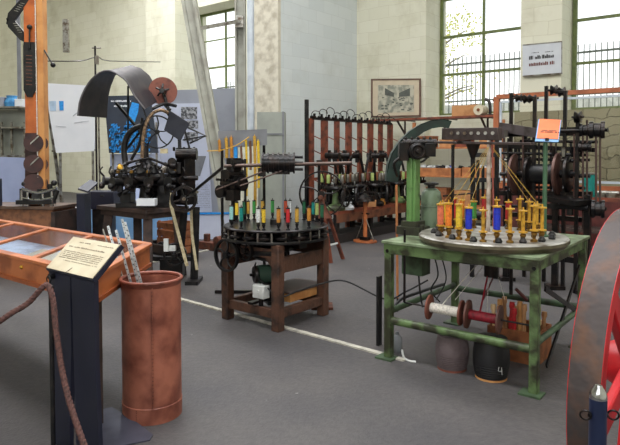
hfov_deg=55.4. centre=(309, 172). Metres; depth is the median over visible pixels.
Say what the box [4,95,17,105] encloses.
bag
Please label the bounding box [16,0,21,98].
channel
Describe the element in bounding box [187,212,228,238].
panel
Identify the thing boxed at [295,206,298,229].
small bobbin
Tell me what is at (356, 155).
unit
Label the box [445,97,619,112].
wall
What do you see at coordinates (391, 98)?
print
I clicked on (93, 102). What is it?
hood
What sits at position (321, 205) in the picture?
small bobbin
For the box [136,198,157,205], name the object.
carton
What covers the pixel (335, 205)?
unit
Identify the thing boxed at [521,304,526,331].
spindle
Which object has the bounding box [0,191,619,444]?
floor
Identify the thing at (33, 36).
post
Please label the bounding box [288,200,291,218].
small bobbin
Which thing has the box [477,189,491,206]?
crate
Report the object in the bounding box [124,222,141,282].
rail
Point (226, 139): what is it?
sample
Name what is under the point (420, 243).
machine
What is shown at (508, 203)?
tall bobbin
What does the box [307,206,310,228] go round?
small bobbin
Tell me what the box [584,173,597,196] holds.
tin
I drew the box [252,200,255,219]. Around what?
small bobbin
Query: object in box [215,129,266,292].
board
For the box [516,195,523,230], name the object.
tall bobbin
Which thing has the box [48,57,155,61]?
wire
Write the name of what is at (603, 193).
metal part
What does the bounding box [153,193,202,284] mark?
stand
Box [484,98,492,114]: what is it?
desk lamp
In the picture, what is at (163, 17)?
wall
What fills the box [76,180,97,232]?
lectern
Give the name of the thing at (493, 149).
yellow yarn
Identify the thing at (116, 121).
poster board
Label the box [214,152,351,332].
machine
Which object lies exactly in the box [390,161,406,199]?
unit
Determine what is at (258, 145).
sample
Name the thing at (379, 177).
unit
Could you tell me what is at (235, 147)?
sample
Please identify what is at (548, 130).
sign
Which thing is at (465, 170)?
wooden box
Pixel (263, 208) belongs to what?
small bobbin
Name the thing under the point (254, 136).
sample
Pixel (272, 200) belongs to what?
small bobbin
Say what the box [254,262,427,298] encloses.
power cable
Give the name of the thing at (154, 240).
floor casting
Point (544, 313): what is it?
spindle
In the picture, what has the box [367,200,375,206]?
carton
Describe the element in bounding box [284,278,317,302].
wooden box
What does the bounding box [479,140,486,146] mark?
carton
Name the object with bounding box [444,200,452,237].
tall bobbin
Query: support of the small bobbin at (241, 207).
on the machine at (272, 246)
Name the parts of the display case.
lid frame, moulding, leg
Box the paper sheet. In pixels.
[26,249,58,260]
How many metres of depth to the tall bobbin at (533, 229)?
3.67 m
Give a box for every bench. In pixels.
[328,200,420,243]
[527,196,619,233]
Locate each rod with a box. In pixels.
[187,166,223,196]
[395,185,398,311]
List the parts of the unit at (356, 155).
track plate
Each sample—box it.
[218,138,220,151]
[224,136,227,157]
[229,135,232,157]
[234,146,237,157]
[240,146,242,168]
[245,140,247,195]
[249,141,251,169]
[253,134,256,205]
[257,141,259,187]
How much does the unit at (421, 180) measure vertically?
0.960 m
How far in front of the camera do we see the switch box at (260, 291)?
4.85 m
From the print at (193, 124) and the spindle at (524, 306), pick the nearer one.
the spindle at (524, 306)
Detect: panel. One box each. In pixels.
[0,157,24,201]
[110,154,160,198]
[150,88,234,212]
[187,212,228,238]
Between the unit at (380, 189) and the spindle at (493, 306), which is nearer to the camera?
the spindle at (493, 306)
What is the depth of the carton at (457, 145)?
10.85 m
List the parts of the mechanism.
chrome frame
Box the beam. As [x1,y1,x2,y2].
[502,129,507,137]
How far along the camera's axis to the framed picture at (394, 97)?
12.78 m
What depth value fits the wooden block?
8.69 m
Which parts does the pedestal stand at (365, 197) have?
post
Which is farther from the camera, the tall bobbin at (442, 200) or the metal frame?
the metal frame
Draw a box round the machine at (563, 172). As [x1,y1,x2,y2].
[470,85,608,294]
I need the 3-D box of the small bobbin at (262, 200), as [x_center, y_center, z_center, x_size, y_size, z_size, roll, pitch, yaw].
[-0.445,0.339,5.533,0.034,0.198,0.034,1,2,33]
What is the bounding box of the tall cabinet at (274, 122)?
[257,112,285,218]
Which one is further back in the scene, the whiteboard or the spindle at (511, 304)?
the whiteboard
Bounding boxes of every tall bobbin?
[436,201,444,235]
[439,200,445,230]
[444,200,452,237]
[450,197,457,228]
[455,201,463,239]
[458,196,464,228]
[464,204,472,240]
[470,198,477,227]
[479,207,487,241]
[481,194,485,227]
[492,202,501,242]
[504,199,512,228]
[505,205,514,242]
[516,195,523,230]
[518,207,527,237]
[525,198,532,231]
[530,202,538,241]
[533,201,541,232]
[538,204,546,236]
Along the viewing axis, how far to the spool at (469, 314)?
3.74 m
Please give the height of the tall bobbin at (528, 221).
0.234 m
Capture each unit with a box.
[320,150,341,206]
[324,150,350,210]
[337,150,358,206]
[338,150,353,200]
[345,150,365,201]
[351,150,370,206]
[360,150,376,195]
[365,150,387,205]
[372,150,392,203]
[376,150,389,197]
[388,171,406,202]
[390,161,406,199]
[391,162,404,197]
[405,177,426,199]
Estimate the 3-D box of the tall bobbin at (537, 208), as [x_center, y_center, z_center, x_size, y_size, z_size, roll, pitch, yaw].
[1.576,0.307,4.091,0.055,0.220,0.055,-1,2,-14]
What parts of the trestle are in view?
leg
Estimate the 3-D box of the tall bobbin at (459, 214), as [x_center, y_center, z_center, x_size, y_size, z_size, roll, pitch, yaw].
[0.954,0.303,3.775,0.055,0.250,0.055,-2,3,-39]
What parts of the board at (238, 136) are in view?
board panel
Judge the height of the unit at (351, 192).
0.960 m
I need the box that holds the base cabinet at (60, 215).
[0,202,76,230]
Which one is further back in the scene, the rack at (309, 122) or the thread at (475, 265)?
the rack at (309, 122)
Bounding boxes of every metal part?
[597,190,608,196]
[606,191,619,197]
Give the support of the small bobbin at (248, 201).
on the machine at (272, 246)
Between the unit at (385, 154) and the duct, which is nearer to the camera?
the unit at (385, 154)
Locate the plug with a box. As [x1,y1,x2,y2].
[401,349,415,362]
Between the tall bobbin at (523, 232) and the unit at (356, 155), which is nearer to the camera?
the tall bobbin at (523, 232)
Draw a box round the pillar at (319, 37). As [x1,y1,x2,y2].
[281,0,356,219]
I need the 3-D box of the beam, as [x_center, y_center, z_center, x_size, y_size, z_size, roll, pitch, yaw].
[1.729,-0.350,5.266,0.050,0.152,2.807,1,2,19]
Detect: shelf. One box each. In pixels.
[369,115,492,134]
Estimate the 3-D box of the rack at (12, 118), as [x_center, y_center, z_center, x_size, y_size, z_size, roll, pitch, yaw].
[-4.771,0.068,9.008,0.906,2.127,0.400,0,2,0]
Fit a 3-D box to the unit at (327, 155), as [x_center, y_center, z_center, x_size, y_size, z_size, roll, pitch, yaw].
[0.346,0.112,9.717,0.414,0.960,0.402,2,3,38]
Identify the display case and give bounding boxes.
[0,219,151,422]
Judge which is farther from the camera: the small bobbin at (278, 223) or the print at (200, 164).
the print at (200, 164)
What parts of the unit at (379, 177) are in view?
track plate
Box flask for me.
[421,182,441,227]
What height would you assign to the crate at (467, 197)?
0.274 m
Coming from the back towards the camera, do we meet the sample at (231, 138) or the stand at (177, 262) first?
the stand at (177, 262)
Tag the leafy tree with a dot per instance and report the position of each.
(458, 14)
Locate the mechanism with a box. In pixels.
[15,180,59,205]
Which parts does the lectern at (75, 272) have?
text panel, foot plate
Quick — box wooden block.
[199,233,220,251]
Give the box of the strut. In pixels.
[181,0,243,223]
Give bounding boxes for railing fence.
[217,40,619,112]
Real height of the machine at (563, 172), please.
2.175 m
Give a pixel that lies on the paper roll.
(478, 109)
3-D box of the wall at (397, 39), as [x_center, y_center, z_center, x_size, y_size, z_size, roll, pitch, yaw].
[-4.324,-3.945,18.299,36.000,9.500,0.941,2,3,38]
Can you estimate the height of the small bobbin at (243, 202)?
0.198 m
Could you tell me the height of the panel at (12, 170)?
1.390 m
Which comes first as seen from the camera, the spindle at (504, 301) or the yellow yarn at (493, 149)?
the yellow yarn at (493, 149)
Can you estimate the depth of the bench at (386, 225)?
10.06 m
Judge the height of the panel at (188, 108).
2.601 m
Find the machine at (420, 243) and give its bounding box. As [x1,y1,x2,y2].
[375,119,589,399]
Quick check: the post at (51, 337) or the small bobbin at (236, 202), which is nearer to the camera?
the post at (51, 337)
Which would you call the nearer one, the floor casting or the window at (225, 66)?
the floor casting
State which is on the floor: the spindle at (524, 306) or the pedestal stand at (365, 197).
the pedestal stand at (365, 197)
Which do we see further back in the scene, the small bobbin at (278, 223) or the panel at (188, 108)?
the panel at (188, 108)
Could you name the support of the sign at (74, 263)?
on the lectern at (75, 272)
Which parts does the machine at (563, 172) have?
frame, lifting rod, leg, lifting rod, post, cross rod, slotted arm, lifting rod, lifting rod, post, post, lifting rod, cross rod, post, cross rod, lifting rod, leg, lifting rod, cross rod, post, lifting rod, post, vertical rod, leg, vertical rod, vertical rod, vertical rod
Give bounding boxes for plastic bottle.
[394,331,401,353]
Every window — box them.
[200,8,234,87]
[439,0,520,114]
[571,0,619,109]
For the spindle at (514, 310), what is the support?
in the wooden crate at (514, 335)
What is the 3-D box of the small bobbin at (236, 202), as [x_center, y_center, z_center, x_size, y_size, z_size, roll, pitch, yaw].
[-0.662,0.346,5.336,0.034,0.198,0.034,0,2,-10]
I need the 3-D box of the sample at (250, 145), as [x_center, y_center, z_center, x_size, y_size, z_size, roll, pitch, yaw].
[-0.596,-0.180,5.915,0.029,0.308,0.032,1,2,23]
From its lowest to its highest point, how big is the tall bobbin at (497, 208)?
0.250 m
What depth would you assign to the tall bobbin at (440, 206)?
3.94 m
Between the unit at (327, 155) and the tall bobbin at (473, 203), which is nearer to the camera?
the tall bobbin at (473, 203)
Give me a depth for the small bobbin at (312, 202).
5.38 m
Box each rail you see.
[107,226,122,275]
[115,230,131,281]
[121,219,138,282]
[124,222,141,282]
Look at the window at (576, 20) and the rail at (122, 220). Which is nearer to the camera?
the rail at (122, 220)
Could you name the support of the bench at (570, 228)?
on the floor
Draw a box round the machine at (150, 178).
[77,65,205,212]
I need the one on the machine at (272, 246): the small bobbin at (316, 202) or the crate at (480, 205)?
the small bobbin at (316, 202)
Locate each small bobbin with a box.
[229,204,233,226]
[235,200,238,221]
[239,205,242,228]
[242,201,245,220]
[246,199,249,219]
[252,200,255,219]
[256,206,259,229]
[261,198,263,218]
[261,206,265,230]
[271,198,273,218]
[276,206,280,230]
[284,198,286,218]
[286,206,289,229]
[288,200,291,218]
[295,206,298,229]
[302,200,305,219]
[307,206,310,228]
[311,201,314,220]
[315,201,318,221]
[320,204,323,224]
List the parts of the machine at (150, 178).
crank handle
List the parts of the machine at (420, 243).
leg, guide knob, guide knob, leg, support rod, rail, guide knob, overhead arm, braiding plate, guide knob, hanging rod, guide knob, leg, guide knob, guide knob, rail, leg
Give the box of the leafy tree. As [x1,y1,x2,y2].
[445,0,500,103]
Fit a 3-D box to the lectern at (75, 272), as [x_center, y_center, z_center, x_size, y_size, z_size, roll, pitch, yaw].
[-1.046,0.836,2.953,0.503,1.014,0.400,2,3,38]
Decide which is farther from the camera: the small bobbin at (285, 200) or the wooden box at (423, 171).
the wooden box at (423, 171)
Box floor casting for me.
[153,239,170,255]
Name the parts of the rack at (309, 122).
post, post, post, post, rail, post, post, post, post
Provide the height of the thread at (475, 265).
0.292 m
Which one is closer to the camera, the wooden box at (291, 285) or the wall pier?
the wooden box at (291, 285)
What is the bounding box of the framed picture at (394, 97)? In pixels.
[371,78,420,116]
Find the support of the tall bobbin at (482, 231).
on the machine at (420, 243)
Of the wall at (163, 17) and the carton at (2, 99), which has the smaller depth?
the carton at (2, 99)
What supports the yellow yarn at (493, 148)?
attached to the machine at (420, 243)
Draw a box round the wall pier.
[254,0,280,128]
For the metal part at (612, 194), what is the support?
on the bench at (570, 228)
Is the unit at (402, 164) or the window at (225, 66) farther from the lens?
the window at (225, 66)
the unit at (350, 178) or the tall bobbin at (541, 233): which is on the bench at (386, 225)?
the unit at (350, 178)
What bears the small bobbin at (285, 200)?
on the machine at (272, 246)
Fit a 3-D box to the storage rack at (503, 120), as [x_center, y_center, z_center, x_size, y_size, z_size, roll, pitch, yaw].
[2.725,0.054,11.072,2.006,2.012,0.500,2,3,38]
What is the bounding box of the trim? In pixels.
[181,298,404,361]
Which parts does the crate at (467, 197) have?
lid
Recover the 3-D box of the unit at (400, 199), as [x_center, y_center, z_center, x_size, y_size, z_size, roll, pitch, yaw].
[1.594,0.071,10.901,0.402,0.960,0.414,0,2,8]
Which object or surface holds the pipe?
attached to the steel column at (240, 5)
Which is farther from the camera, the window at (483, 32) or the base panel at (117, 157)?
the window at (483, 32)
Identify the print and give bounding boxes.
[181,107,196,118]
[184,132,197,140]
[187,121,197,128]
[195,156,205,175]
[378,85,413,112]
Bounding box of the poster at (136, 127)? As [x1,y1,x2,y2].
[127,86,150,130]
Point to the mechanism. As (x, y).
(48, 196)
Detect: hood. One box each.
[79,65,156,117]
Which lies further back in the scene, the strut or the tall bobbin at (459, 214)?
the strut
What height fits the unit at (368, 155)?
0.960 m
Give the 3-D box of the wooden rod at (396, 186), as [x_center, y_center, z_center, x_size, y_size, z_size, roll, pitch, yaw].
[0.785,0.686,5.327,0.036,1.150,0.022,0,2,0]
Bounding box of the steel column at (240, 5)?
[234,0,246,201]
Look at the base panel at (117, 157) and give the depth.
9.80 m
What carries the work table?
on the floor
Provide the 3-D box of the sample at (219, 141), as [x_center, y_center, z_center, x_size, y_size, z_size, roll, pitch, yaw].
[-0.907,-0.275,5.910,0.033,0.138,0.032,1,2,33]
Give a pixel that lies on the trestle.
(337, 243)
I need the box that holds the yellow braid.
[207,137,248,151]
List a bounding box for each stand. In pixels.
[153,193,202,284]
[353,191,380,243]
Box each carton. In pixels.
[0,97,5,105]
[14,99,24,106]
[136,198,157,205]
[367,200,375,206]
[418,136,438,146]
[439,139,455,146]
[456,140,474,146]
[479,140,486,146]
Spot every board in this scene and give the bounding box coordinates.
[106,95,158,171]
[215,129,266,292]
[238,146,257,218]
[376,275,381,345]
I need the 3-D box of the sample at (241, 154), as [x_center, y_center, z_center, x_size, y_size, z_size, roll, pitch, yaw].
[-0.686,-0.115,5.918,0.027,0.338,0.031,1,2,23]
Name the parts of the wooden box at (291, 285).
lid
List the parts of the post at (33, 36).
angled arm, knob rod, black plate, beaded cord, knob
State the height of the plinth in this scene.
0.608 m
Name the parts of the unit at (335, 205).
track plate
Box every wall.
[0,0,572,223]
[145,0,182,153]
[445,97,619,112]
[514,108,619,185]
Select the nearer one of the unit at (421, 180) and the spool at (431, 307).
the spool at (431, 307)
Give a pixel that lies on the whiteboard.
(69, 132)
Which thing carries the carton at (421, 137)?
on the storage rack at (503, 120)
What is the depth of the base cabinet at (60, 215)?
6.91 m
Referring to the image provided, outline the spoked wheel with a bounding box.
[566,209,619,444]
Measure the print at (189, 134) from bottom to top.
0.162 m
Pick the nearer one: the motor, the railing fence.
the motor
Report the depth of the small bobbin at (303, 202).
5.47 m
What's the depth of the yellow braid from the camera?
5.85 m
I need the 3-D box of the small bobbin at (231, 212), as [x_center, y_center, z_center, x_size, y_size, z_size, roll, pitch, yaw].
[-0.664,0.359,4.978,0.034,0.198,0.034,1,2,28]
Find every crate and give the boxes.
[157,220,190,253]
[426,187,450,202]
[454,190,475,205]
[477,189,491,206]
[487,316,551,364]
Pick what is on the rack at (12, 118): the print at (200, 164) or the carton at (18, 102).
the carton at (18, 102)
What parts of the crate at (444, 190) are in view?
lid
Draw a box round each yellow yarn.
[493,148,539,205]
[493,149,529,202]
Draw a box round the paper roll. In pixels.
[473,105,488,114]
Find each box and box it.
[89,190,119,236]
[248,283,268,305]
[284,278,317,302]
[420,167,461,175]
[452,104,479,115]
[462,167,491,176]
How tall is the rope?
0.764 m
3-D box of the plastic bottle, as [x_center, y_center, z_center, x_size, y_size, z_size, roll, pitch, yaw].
[0.629,1.223,4.266,0.074,0.150,0.074,0,2,0]
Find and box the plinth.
[75,207,171,240]
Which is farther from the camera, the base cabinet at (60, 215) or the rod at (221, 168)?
the base cabinet at (60, 215)
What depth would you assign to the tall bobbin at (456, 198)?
4.28 m
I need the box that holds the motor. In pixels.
[249,264,270,304]
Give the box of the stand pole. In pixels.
[92,46,100,189]
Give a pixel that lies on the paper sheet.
(51, 257)
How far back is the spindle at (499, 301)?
4.28 m
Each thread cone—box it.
[435,334,468,372]
[473,332,509,382]
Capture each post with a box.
[6,0,55,197]
[48,285,58,444]
[579,383,619,444]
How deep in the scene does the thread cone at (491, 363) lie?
3.70 m
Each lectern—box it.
[46,237,152,444]
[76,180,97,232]
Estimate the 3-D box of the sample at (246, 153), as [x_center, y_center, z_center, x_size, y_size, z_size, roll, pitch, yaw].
[-0.636,-0.054,5.920,0.026,0.579,0.031,1,2,22]
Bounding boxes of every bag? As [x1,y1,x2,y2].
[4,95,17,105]
[344,202,354,209]
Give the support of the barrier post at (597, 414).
on the floor
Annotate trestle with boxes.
[324,218,344,262]
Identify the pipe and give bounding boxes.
[247,0,254,129]
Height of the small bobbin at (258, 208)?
0.198 m
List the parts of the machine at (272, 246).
leg, track plate, plate, under frame, leg, leg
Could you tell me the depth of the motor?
4.98 m
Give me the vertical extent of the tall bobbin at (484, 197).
0.250 m
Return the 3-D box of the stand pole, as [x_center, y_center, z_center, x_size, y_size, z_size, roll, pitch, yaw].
[-3.039,-0.319,8.394,0.300,2.944,0.300,0,2,0]
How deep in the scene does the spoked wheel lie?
1.90 m
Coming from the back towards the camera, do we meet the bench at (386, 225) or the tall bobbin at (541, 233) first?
the bench at (386, 225)
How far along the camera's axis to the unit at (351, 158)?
10.35 m
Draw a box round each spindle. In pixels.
[490,304,495,325]
[497,299,502,304]
[502,296,507,327]
[508,301,514,328]
[511,308,516,329]
[517,301,522,330]
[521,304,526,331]
[541,311,546,329]
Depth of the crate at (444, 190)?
11.08 m
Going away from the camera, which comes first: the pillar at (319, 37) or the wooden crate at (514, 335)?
the wooden crate at (514, 335)
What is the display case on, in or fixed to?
on the floor
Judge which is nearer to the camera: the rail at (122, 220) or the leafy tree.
the rail at (122, 220)
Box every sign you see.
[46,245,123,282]
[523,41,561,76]
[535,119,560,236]
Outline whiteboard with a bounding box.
[48,83,100,202]
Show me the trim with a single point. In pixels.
(347, 344)
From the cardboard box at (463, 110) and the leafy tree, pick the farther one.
the leafy tree
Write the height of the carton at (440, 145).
0.144 m
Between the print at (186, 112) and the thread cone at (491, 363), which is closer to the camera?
the thread cone at (491, 363)
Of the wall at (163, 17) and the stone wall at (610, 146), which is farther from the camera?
the wall at (163, 17)
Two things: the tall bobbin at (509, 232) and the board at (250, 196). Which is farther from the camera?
the board at (250, 196)
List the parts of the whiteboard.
panel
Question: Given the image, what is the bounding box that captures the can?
[119,270,182,425]
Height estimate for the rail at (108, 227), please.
0.411 m
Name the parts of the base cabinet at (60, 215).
corner post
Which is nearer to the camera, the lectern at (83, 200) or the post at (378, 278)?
the post at (378, 278)
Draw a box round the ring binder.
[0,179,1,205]
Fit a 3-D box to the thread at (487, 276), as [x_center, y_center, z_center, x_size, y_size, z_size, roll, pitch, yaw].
[1.181,0.735,3.953,0.011,0.315,0.401,1,2,27]
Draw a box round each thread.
[442,265,476,304]
[479,276,487,310]
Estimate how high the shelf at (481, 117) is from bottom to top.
0.370 m
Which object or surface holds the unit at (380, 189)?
on the bench at (386, 225)
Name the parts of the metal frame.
rail, rail, frame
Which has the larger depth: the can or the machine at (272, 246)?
the machine at (272, 246)
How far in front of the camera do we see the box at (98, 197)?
7.92 m
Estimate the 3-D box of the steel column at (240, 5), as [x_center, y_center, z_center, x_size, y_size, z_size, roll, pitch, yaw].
[-1.210,-2.214,10.279,0.340,6.600,0.340,0,2,0]
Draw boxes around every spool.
[424,295,464,325]
[463,300,503,334]
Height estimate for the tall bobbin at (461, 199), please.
0.234 m
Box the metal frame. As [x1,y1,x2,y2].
[492,87,619,245]
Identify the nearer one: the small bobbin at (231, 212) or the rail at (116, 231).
the rail at (116, 231)
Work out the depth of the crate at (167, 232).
8.21 m
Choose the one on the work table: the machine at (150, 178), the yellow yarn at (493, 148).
the machine at (150, 178)
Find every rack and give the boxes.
[0,106,25,157]
[304,99,396,228]
[412,119,505,208]
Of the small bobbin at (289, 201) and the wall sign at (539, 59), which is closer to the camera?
the small bobbin at (289, 201)
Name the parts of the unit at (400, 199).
track plate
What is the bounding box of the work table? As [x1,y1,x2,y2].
[97,204,188,274]
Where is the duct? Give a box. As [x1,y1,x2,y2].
[62,19,69,52]
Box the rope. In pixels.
[0,282,87,444]
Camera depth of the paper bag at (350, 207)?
9.45 m
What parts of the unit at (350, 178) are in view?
track plate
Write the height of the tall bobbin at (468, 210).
0.234 m
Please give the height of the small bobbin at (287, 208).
0.198 m
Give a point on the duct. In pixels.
(65, 22)
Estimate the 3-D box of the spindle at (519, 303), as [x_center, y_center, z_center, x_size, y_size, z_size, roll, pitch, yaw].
[1.490,1.100,4.201,0.040,0.366,0.066,1,2,29]
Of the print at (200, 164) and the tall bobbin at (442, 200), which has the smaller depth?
the tall bobbin at (442, 200)
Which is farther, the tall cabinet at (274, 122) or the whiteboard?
the tall cabinet at (274, 122)

